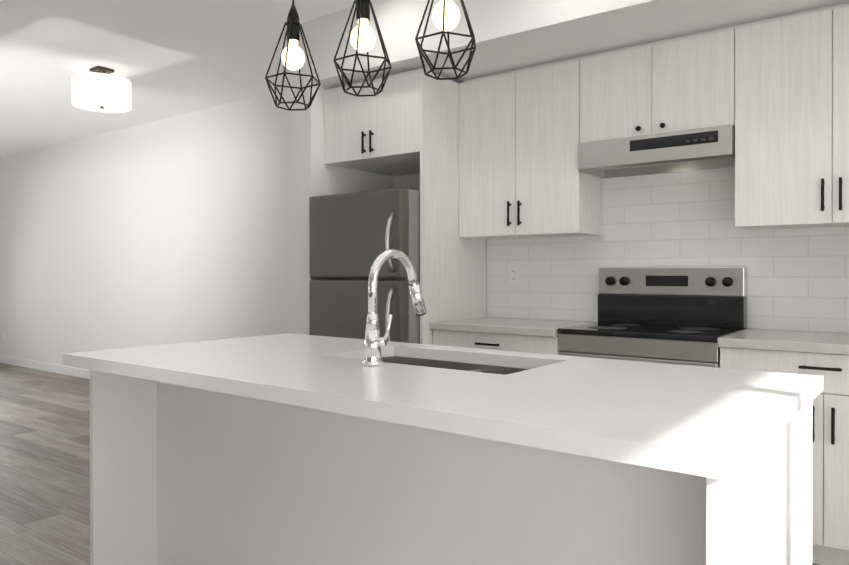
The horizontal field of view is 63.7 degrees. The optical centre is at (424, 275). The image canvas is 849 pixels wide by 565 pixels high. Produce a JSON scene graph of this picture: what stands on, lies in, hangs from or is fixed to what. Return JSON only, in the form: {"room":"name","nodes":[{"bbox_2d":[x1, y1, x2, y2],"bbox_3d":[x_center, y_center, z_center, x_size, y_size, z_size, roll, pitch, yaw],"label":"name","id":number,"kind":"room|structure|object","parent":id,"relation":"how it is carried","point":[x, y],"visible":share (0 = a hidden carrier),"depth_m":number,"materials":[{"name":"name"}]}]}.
{"room":"kitchen","nodes":[
{"label":"kitchen","id":0,"kind":"room"},
{"bbox_2d":[0,0,371,156],"bbox_3d":[-3.275,-1.635,3.221,12.250,0.150,7.000,0,0,37],"label":"ceiling","id":1,"kind":"structure","parent":0,"point":[169,58],"depth_m":4.85,"materials":[{"name":"paint"}]},
{"bbox_2d":[71,66,130,112],"bbox_3d":[-2.442,-1.416,5.170,0.410,0.299,0.410,0,0,37],"label":"drum ceiling light","id":2,"kind":"object","parent":1,"relation":"attached to","point":[99,89],"visible":1,"depth_m":5.03,"materials":[{"name":"white glass"}]},
{"bbox_2d":[265,0,320,110],"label":"pendant light","id":3,"kind":"object","parent":1,"relation":"hanging from","point":[293,58],"depth_m":2.28,"materials":[{"name":"black metal"}]},
{"bbox_2d":[333,0,391,96],"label":"pendant light","id":4,"kind":"object","parent":1,"relation":"hanging from","point":[362,38],"depth_m":2.09,"materials":[{"name":"black metal"}]},
{"bbox_2d":[415,0,475,79],"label":"pendant light","id":5,"kind":"object","parent":1,"relation":"hanging from","point":[446,15],"depth_m":1.90,"materials":[{"name":"black metal"}]},
{"bbox_2d":[311,0,848,87],"bbox_3d":[1.317,-1.369,3.168,4.420,0.380,0.800,0,0,37],"label":"ceiling bulkhead","id":6,"kind":"object","parent":1,"relation":"attached to","point":[510,35],"visible":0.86,"depth_m":3.45,"materials":[{"name":"paint"}]},
{"bbox_2d":[0,363,819,564],"bbox_3d":[-3.275,1.240,3.231,11.850,0.120,6.600,0,0,37],"label":"floor","id":7,"kind":"structure","parent":0,"point":[44,467],"depth_m":4.17,"materials":[{"name":"brown wood"}]},
{"bbox_2d":[309,188,419,343],"bbox_3d":[-0.195,0.350,4.204,0.715,1.655,0.866,0,0,37],"label":"refrigerator","id":8,"kind":"object","parent":7,"relation":"on","point":[353,237],"visible":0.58,"depth_m":3.87,"materials":[{"name":"silver metal"}]},
{"bbox_2d":[324,66,485,344],"bbox_3d":[-0.126,-0.003,4.289,0.768,2.359,0.706,0,0,37],"label":"tall cabinet","id":9,"kind":"object","parent":7,"relation":"on","point":[405,123],"visible":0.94,"depth_m":3.99,"materials":[{"name":"white wood"}]},
{"bbox_2d":[90,373,812,564],"bbox_3d":[-0.071,0.752,2.193,2.193,0.864,1.035,0,0,37],"label":"kitchen island","id":10,"kind":"object","parent":7,"relation":"on","point":[288,449],"depth_m":1.96,"materials":[{"name":"white paint"}]},
{"bbox_2d":[62,333,822,484],"bbox_3d":[-0.091,0.300,2.177,2.252,0.040,1.088,0,0,37],"label":"island countertop","id":11,"kind":"structure","parent":10,"relation":"on","point":[708,423],"depth_m":1.67,"materials":[{"name":"white stone"}]},
{"bbox_2d":[362,249,426,365],"bbox_3d":[-0.074,0.096,2.215,0.114,0.364,0.297,0,0,37],"label":"faucet","id":12,"kind":"object","parent":11,"relation":"on","point":[374,341],"visible":1,"depth_m":2.13,"materials":[{"name":"silver metal"}]},
{"bbox_2d":[362,353,533,372],"bbox_3d":[0.053,0.398,2.318,0.786,0.181,0.441,0,0,37],"label":"sink","id":13,"kind":"object","parent":11,"relation":"in","point":[406,358],"depth_m":2.53,"materials":[{"name":"silver metal"}]},
{"bbox_2d":[430,329,560,354],"bbox_3d":[0.528,0.741,3.879,0.770,0.876,0.586,0,0,37],"label":"base cabinet","id":14,"kind":"object","parent":7,"relation":"on","point":[493,341],"depth_m":3.61,"materials":[{"name":"white wood"}]},
{"bbox_2d":[429,317,597,336],"bbox_3d":[0.519,0.283,3.866,0.772,0.040,0.616,0,0,37],"label":"countertop","id":15,"kind":"structure","parent":14,"relation":"on","point":[516,327],"depth_m":3.70,"materials":[{"name":"white stone"}]},
{"bbox_2d":[557,267,746,367],"bbox_3d":[1.126,0.567,3.395,0.758,1.225,0.638,0,0,37],"label":"range","id":16,"kind":"object","parent":7,"relation":"on","point":[681,315],"visible":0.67,"depth_m":3.44,"materials":[{"name":"silver metal"}]},
{"bbox_2d":[720,349,848,564],"bbox_3d":[1.766,0.744,2.958,0.784,0.876,0.586,0,0,37],"label":"base cabinet","id":17,"kind":"object","parent":7,"relation":"on","point":[825,355],"depth_m":2.72,"materials":[{"name":"white wood"}]},
{"bbox_2d":[718,329,848,356],"bbox_3d":[1.757,0.286,2.944,0.786,0.040,0.616,0,0,37],"label":"countertop","id":18,"kind":"structure","parent":17,"relation":"on","point":[777,341],"depth_m":2.86,"materials":[{"name":"white stone"}]},
{"bbox_2d":[0,20,838,369],"bbox_3d":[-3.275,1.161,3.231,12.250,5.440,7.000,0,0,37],"label":"wall","id":19,"kind":"structure","parent":0,"point":[192,226],"depth_m":6.77,"materials":[{"name":"paint"}]},
{"bbox_2d":[0,355,89,378],"bbox_3d":[-3.185,1.117,7.269,7.170,0.100,0.015,0,0,37],"label":"baseboard","id":20,"kind":"structure","parent":19,"relation":"attached to","point":[64,370],"depth_m":8.29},
{"bbox_2d":[459,57,601,238],"bbox_3d":[0.608,-0.707,3.983,0.769,0.950,0.316,0,0,37],"label":"upper cabinet","id":21,"kind":"object","parent":19,"relation":"attached to","point":[520,177],"depth_m":3.83,"materials":[{"name":"white wood"}]},
{"bbox_2d":[579,25,734,142],"bbox_3d":[1.225,-0.941,3.523,0.764,0.478,0.316,0,0,37],"label":"upper cabinet","id":22,"kind":"object","parent":19,"relation":"attached to","point":[687,82],"depth_m":3.37,"materials":[{"name":"white wood"}]},
{"bbox_2d":[578,124,734,178],"bbox_3d":[1.214,-0.625,3.509,0.759,0.149,0.349,0,0,37],"label":"range hood","id":23,"kind":"object","parent":22,"relation":"attached to","point":[707,148],"visible":0.94,"depth_m":3.41,"materials":[{"name":"silver metal"}]},
{"bbox_2d":[486,167,848,332],"bbox_3d":[1.329,-0.219,3.655,2.323,0.964,0.010,0,0,37],"label":"backsplash","id":24,"kind":"structure","parent":19,"relation":"attached to","point":[797,279],"depth_m":3.63,"materials":[{"name":"tile"}]},
{"bbox_2d":[509,266,518,283],"bbox_3d":[0.552,-0.005,4.222,0.072,0.115,0.007,0,0,37],"label":"electrical outlet","id":25,"kind":"object","parent":24,"relation":"attached to","point":[513,274],"visible":1,"depth_m":4.22,"materials":[{"name":"grey plastic"}]},
{"bbox_2d":[735,2,848,229],"bbox_3d":[1.847,-0.703,3.061,0.783,0.950,0.316,0,0,37],"label":"upper cabinet","id":26,"kind":"object","parent":19,"relation":"attached to","point":[774,91],"depth_m":3.03,"materials":[{"name":"white wood"}]}
]}

